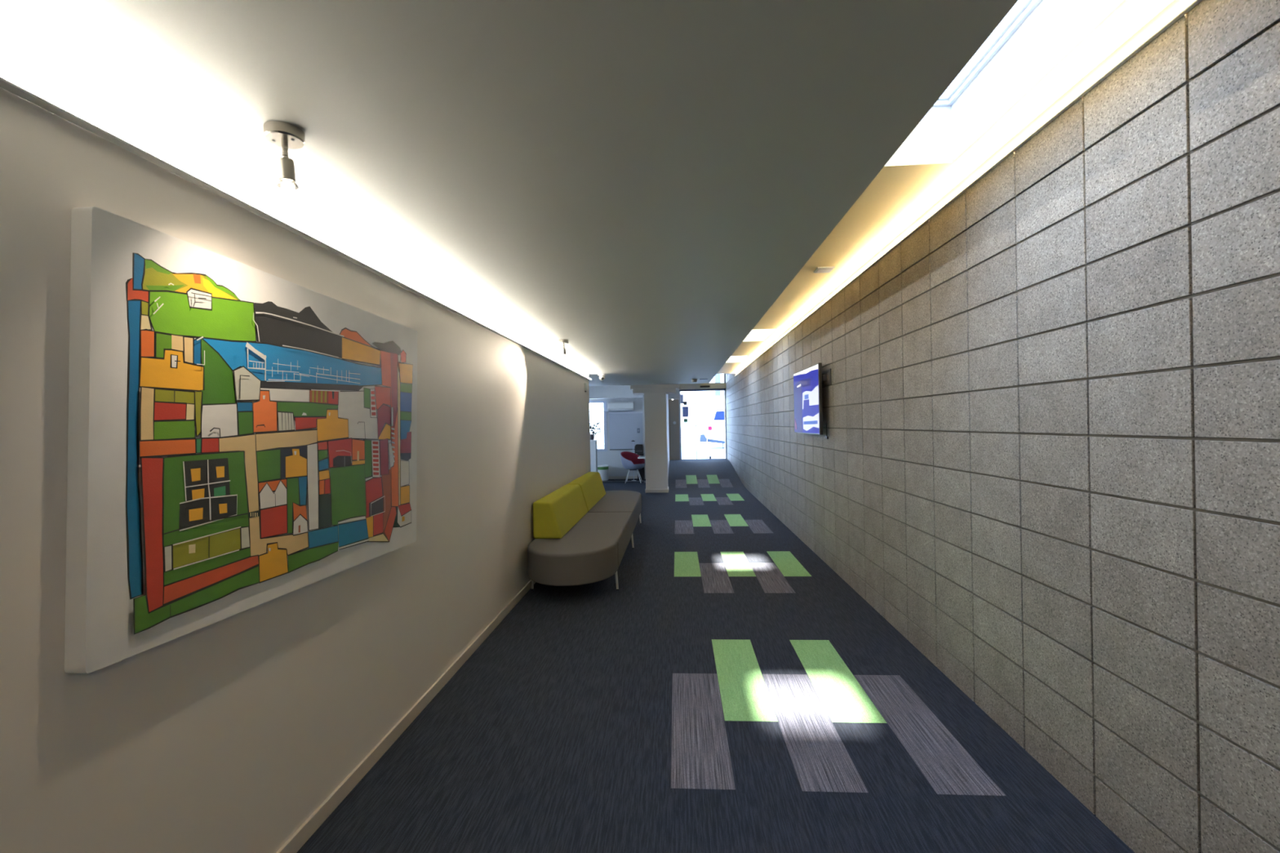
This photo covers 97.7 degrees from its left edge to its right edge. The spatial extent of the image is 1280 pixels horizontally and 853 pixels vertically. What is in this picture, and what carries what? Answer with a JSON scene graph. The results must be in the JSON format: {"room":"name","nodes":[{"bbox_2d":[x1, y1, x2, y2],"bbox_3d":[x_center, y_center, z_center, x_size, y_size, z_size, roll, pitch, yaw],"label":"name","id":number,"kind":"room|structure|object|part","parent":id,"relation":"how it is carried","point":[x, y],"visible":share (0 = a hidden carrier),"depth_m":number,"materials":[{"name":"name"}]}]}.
{"room":"office corridor","nodes":[
{"label":"office corridor","id":0,"kind":"room"},
{"bbox_2d":[0,36,591,852],"bbox_3d":[-2.833,0.413,1.841,3.290,2.300,13.500,-1,0,4],"label":"wall","id":1,"kind":"structure","parent":0,"point":[227,735],"depth_m":1.60,"materials":[{"name":"paint"}]},
{"bbox_2d":[64,206,417,673],"bbox_3d":[-1.154,0.035,1.971,0.059,1.044,1.572,-1,0,4],"label":"painting","id":2,"kind":"object","parent":1,"relation":"attached to","point":[242,437],"visible":1,"depth_m":1.51,"materials":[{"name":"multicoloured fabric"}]},
{"bbox_2d":[0,71,591,380],"bbox_3d":[-1.191,-0.679,1.838,0.030,0.020,13.420,-1,0,4],"label":"light strip","id":3,"kind":"object","parent":1,"relation":"attached to","point":[7,82],"visible":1,"depth_m":1.51,"materials":[{"name":"white plastic"}]},
{"bbox_2d":[275,579,535,852],"bbox_3d":[-1.163,1.399,1.787,0.012,0.062,13.400,-1,0,4],"label":"baseboard","id":4,"kind":"structure","parent":1,"relation":"attached to","point":[315,820],"depth_m":2.42,"materials":[{"name":"paint"}]},
{"bbox_2d":[0,0,1017,386],"bbox_3d":[-1.663,-1.038,5.855,5.360,0.520,21.720,-1,0,4],"label":"ceiling","id":5,"kind":"structure","parent":0,"point":[636,184],"depth_m":1.44,"materials":[{"name":"paint"}]},
{"bbox_2d":[262,120,305,190],"bbox_3d":[-0.926,-0.699,1.460,0.092,0.150,0.092,-1,0,4],"label":"ceiling spotlight","id":6,"kind":"object","parent":5,"relation":"attached to","point":[286,135],"visible":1,"depth_m":1.45,"materials":[{"name":"silver metal"}]},
{"bbox_3d":[-0.926,-0.724,1.460,0.015,0.040,0.015,-1,0,4],"label":"stem","id":7,"kind":"part","parent":6,"relation":"part of","materials":[{"name":"silver metal"}]},
{"bbox_3d":[-0.920,-0.632,1.462,0.050,0.017,0.050,-1,0,4],"label":"bulb","id":8,"kind":"part","parent":6,"relation":"part of","materials":[{"name":"clear glass"}]},
{"bbox_2d":[558,339,568,356],"bbox_3d":[-0.701,-0.718,5.133,0.092,0.151,0.092,-1,0,4],"label":"ceiling spotlight","id":9,"kind":"object","parent":5,"relation":"attached to","point":[560,341],"visible":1,"depth_m":5.12,"materials":[{"name":"silver metal"}]},
{"bbox_2d":[598,373,605,380],"bbox_3d":[-0.587,-0.759,8.653,0.120,0.102,0.120,-1,0,4],"label":"security camera","id":10,"kind":"object","parent":5,"relation":"attached to","point":[602,376],"visible":1,"depth_m":8.61,"materials":[{"name":"white plastic"}]},
{"bbox_2d":[690,378,697,382],"bbox_3d":[0.977,-0.818,10.053,0.120,0.058,0.120,-1,0,4],"label":"smoke detector","id":11,"kind":"object","parent":5,"relation":"attached to","point":[694,380],"visible":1,"depth_m":10.01,"materials":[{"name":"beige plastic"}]},
{"bbox_2d":[588,385,644,476],"bbox_3d":[-1.529,0.135,14.531,4.450,2.700,0.500,-1,0,4],"label":"wall","id":12,"kind":"structure","parent":0,"point":[611,458],"depth_m":14.55,"materials":[{"name":"paint"}]},
{"bbox_2d":[589,400,607,451],"bbox_3d":[-1.454,0.000,14.641,1.190,1.315,0.090,-1,0,4],"label":"window","id":13,"kind":"structure","parent":12,"relation":"in","point":[604,402],"depth_m":14.57,"materials":[{"name":"grey"}]},
{"bbox_2d":[589,401,634,412],"bbox_3d":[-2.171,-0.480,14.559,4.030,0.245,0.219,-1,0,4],"label":"air conditioner","id":14,"kind":"object","parent":12,"relation":"attached to","point":[612,406],"visible":0.94,"depth_m":14.35,"materials":[{"name":"white plastic"}]},
{"bbox_2d":[608,475,637,479],"bbox_3d":[-1.728,1.353,14.644,3.750,0.070,0.014,-1,0,4],"label":"baseboard","id":15,"kind":"structure","parent":12,"relation":"attached to","point":[615,477],"depth_m":14.55,"materials":[{"name":"paint"}]},
{"bbox_2d":[608,411,643,449],"bbox_3d":[-0.361,0.111,14.530,0.880,0.990,0.040,-1,0,4],"label":"whiteboard","id":16,"kind":"object","parent":12,"relation":"attached to","point":[623,425],"visible":0.83,"depth_m":14.53,"materials":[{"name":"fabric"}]},
{"bbox_2d":[642,397,645,479],"bbox_3d":[0.104,0.307,14.461,0.040,2.090,0.110,-1,0,4],"label":"trim","id":17,"kind":"structure","parent":12,"relation":"attached to","point":[643,420],"depth_m":14.41,"materials":[{"name":"paint"}]},
{"bbox_2d":[666,394,669,477],"bbox_3d":[0.662,0.102,14.213,0.085,2.680,4.550,-1,0,4],"label":"wall partition","id":18,"kind":"structure","parent":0,"point":[667,399],"depth_m":14.38,"materials":[{"name":"paint"}]},
{"bbox_2d":[667,390,679,454],"bbox_3d":[1.250,-0.078,16.278,0.825,2.400,0.550,-1,0,4],"label":"wall","id":19,"kind":"structure","parent":0,"point":[676,396],"depth_m":16.02,"materials":[{"name":"paint"}]},
{"bbox_2d":[668,399,679,459],"bbox_3d":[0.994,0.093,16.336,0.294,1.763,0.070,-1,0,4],"label":"door","id":20,"kind":"structure","parent":19,"relation":"in","point":[673,415],"depth_m":16.34,"materials":[{"name":"grey wood"}]},
{"bbox_2d":[678,382,727,459],"bbox_3d":[1.820,-0.138,16.276,1.375,2.213,0.320,-1,0,4],"label":"door","id":21,"kind":"structure","parent":19,"relation":"in","point":[711,386],"depth_m":16.25,"materials":[{"name":"grey"}]},
{"bbox_2d":[680,394,683,404],"bbox_3d":[1.229,-0.803,16.398,0.084,0.270,0.003,-1,0,4],"label":"notice","id":22,"kind":"object","parent":21,"relation":"attached to","point":[682,395],"visible":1,"depth_m":16.40,"materials":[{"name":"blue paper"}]},
{"bbox_2d":[682,406,688,417],"bbox_3d":[1.328,-0.433,16.394,0.180,0.305,0.003,-1,0,4],"label":"notice","id":23,"kind":"object","parent":21,"relation":"attached to","point":[685,409],"visible":1,"depth_m":16.39,"materials":[{"name":"blue paper"}]},
{"bbox_2d":[296,458,1134,852],"bbox_3d":[-1.151,1.312,5.769,6.100,0.502,21.550,-1,0,4],"label":"floor","id":24,"kind":"structure","parent":0,"point":[733,693],"depth_m":2.55,"materials":[{"name":"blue carpet"}]},
{"bbox_2d":[527,471,641,590],"bbox_3d":[-0.461,1.026,6.449,0.783,0.742,4.200,-1,0,4],"label":"sofa","id":25,"kind":"object","parent":24,"relation":"on","point":[583,531],"visible":1,"depth_m":4.96,"materials":[{"name":"beige fabric"}]},
{"bbox_3d":[-0.777,0.828,5.697,0.259,0.329,1.490,-1,0,4],"label":"backrest","id":26,"kind":"part","parent":25,"relation":"part of","materials":[{"name":"yellow fabric"}]},
{"bbox_3d":[-0.534,1.117,5.399,0.763,0.255,2.094,-1,0,4],"label":"seat","id":27,"kind":"part","parent":25,"relation":"part of","materials":[{"name":"beige fabric"}]},
{"bbox_3d":[-0.673,0.820,7.281,0.259,0.329,1.605,-1,0,4],"label":"backrest","id":28,"kind":"part","parent":25,"relation":"part of","materials":[{"name":"yellow fabric"}]},
{"bbox_3d":[-0.397,1.105,7.501,0.763,0.255,2.094,-1,0,4],"label":"seat","id":29,"kind":"part","parent":25,"relation":"part of","materials":[{"name":"beige fabric"}]},
{"bbox_3d":[-0.200,1.310,4.800,0.035,0.166,0.020,-1,0,44],"label":"leg","id":30,"kind":"part","parent":25,"relation":"part of","materials":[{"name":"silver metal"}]},
{"bbox_3d":[-0.086,1.301,6.391,0.035,0.166,0.020,-1,0,44],"label":"leg","id":31,"kind":"part","parent":25,"relation":"part of","materials":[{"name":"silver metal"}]},
{"bbox_2d":[590,440,597,471],"bbox_3d":[-1.186,0.854,13.621,0.285,1.055,0.280,-1,0,4],"label":"plinth","id":32,"kind":"object","parent":24,"relation":"on","point":[593,449],"visible":0.36,"depth_m":13.49,"materials":[{"name":"paint"}]},
{"bbox_2d":[589,420,603,439],"bbox_3d":[-1.155,0.086,13.622,0.617,0.480,0.604,-1,0,-22],"label":"potted plant","id":33,"kind":"object","parent":32,"relation":"on","point":[592,436],"visible":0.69,"depth_m":13.56,"materials":[{"name":"green plant"}]},
{"bbox_3d":[-1.171,0.256,13.607,0.150,0.140,0.150,-1,0,4],"label":"pot","id":34,"kind":"part","parent":33,"relation":"part of","materials":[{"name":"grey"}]},
{"bbox_2d":[597,465,608,480],"bbox_3d":[-0.962,1.185,14.300,0.318,0.380,0.318,-1,0,4],"label":"waste bin","id":35,"kind":"object","parent":24,"relation":"on","point":[602,470],"visible":0.72,"depth_m":14.16,"materials":[{"name":"white plastic"}]},
{"bbox_2d":[620,451,645,483],"bbox_3d":[-0.172,0.990,13.656,0.611,0.749,0.611,-1,0,4],"label":"tub chair","id":36,"kind":"object","parent":24,"relation":"on","point":[629,460],"visible":0.98,"depth_m":13.63,"materials":[{"name":"red"}]},
{"bbox_2d":[631,440,635,480],"bbox_3d":[-0.162,0.852,13.985,0.120,1.015,0.120,-1,0,4],"label":"desk lamp","id":37,"kind":"object","parent":24,"relation":"on","point":[633,441],"visible":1,"depth_m":13.98,"materials":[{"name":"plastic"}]},
{"bbox_2d":[637,453,644,480],"bbox_3d":[0.026,1.015,14.210,0.160,0.680,0.368,-1,0,4],"label":"base cabinet","id":38,"kind":"object","parent":24,"relation":"on","point":[642,471],"visible":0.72,"depth_m":14.04,"materials":[{"name":"black plastic"}]},
{"bbox_2d":[634,444,644,453],"bbox_3d":[-0.019,0.563,14.190,0.210,0.224,0.330,-1,0,4],"label":"printer","id":39,"kind":"object","parent":38,"relation":"on","point":[639,448],"visible":1,"depth_m":14.04,"materials":[{"name":"black plastic"}]},
{"bbox_2d":[630,383,679,493],"bbox_3d":[0.342,0.079,11.728,1.010,2.560,0.690,-1,0,4],"label":"column","id":40,"kind":"structure","parent":24,"relation":"on","point":[655,395],"depth_m":11.48,"materials":[{"name":"paint"}]},
{"bbox_3d":[0.360,1.324,11.714,0.476,0.070,0.476,-1,0,4],"label":"skirting","id":41,"kind":"part","parent":40,"relation":"part of","materials":[{"name":"paint"}]},
{"bbox_2d":[716,0,1173,373],"bbox_3d":[1.475,-1.544,5.648,1.067,0.690,21.720,-1,0,4],"label":"ceiling","id":42,"kind":"structure","parent":0,"point":[1074,37],"depth_m":2.58,"materials":[{"name":"paint"}]},
{"bbox_2d":[813,266,835,273],"bbox_3d":[1.438,-1.224,4.374,0.132,0.018,0.130,-1,0,4],"label":"recessed light","id":43,"kind":"object","parent":42,"relation":"in","point":[819,269],"visible":1,"depth_m":4.34,"materials":[{"name":"white plastic"}]},
{"bbox_2d":[920,0,1059,121],"bbox_3d":[1.138,-1.483,2.047,0.583,0.130,1.190,-1,0,4],"label":"skylight","id":44,"kind":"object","parent":42,"relation":"attached to","point":[1024,15],"depth_m":2.25,"materials":[{"name":"grey glass"}]},
{"bbox_3d":[1.137,-1.527,2.047,0.493,0.008,1.100,-1,0,4],"label":"pane","id":45,"kind":"part","parent":44,"relation":"part of","materials":[{"name":"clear glass"}]},
{"bbox_2d":[725,0,1279,852],"bbox_3d":[1.926,-0.096,5.623,0.220,3.404,21.725,-1,0,4],"label":"wall","id":46,"kind":"structure","parent":0,"point":[1049,461],"depth_m":1.93,"materials":[{"name":"concrete"}]},
{"bbox_2d":[793,362,831,439],"bbox_3d":[1.776,-0.244,5.821,0.096,0.727,1.230,-1,0,4],"label":"television","id":47,"kind":"object","parent":46,"relation":"attached to","point":[808,383],"visible":1,"depth_m":5.66,"materials":[{"name":"black plastic"}]},
{"bbox_2d":[734,0,1202,376],"bbox_3d":[1.811,-1.218,4.194,0.219,0.086,18.820,-1,0,4],"label":"trim","id":48,"kind":"structure","parent":46,"relation":"attached to","point":[1175,7],"depth_m":2.21,"materials":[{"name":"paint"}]},
{"label":"outside","id":49,"kind":"structure","parent":0,"visible":0},
{"bbox_2d":[596,443,725,458],"bbox_3d":[3.515,0.988,38.158,26.000,0.200,43.400,-1,0,4],"label":"ground","id":50,"kind":"structure","parent":49,"point":[715,451],"depth_m":22.39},
{"bbox_2d":[589,373,724,444],"bbox_3d":[3.082,-4.935,33.319,24.000,11.700,5.050,-1,0,4],"label":"building","id":51,"kind":"structure","parent":50,"relation":"on","point":[705,401],"depth_m":30.87,"materials":[{"name":"grey"}]},
{"bbox_2d":[698,432,706,448],"bbox_3d":[2.671,0.613,23.744,0.330,0.700,0.128,-1,0,4],"label":"coupling","id":52,"kind":"object","parent":50,"relation":"on","point":[703,438],"visible":1,"depth_m":23.68,"materials":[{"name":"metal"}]},
{"bbox_2d":[706,406,724,448],"bbox_3d":[5.186,0.010,24.530,4.550,1.800,1.770,-1,0,4],"label":"van","id":53,"kind":"object","parent":50,"relation":"on","point":[715,428],"visible":0.27,"depth_m":23.83,"materials":[{"name":"white paint"}]}
]}

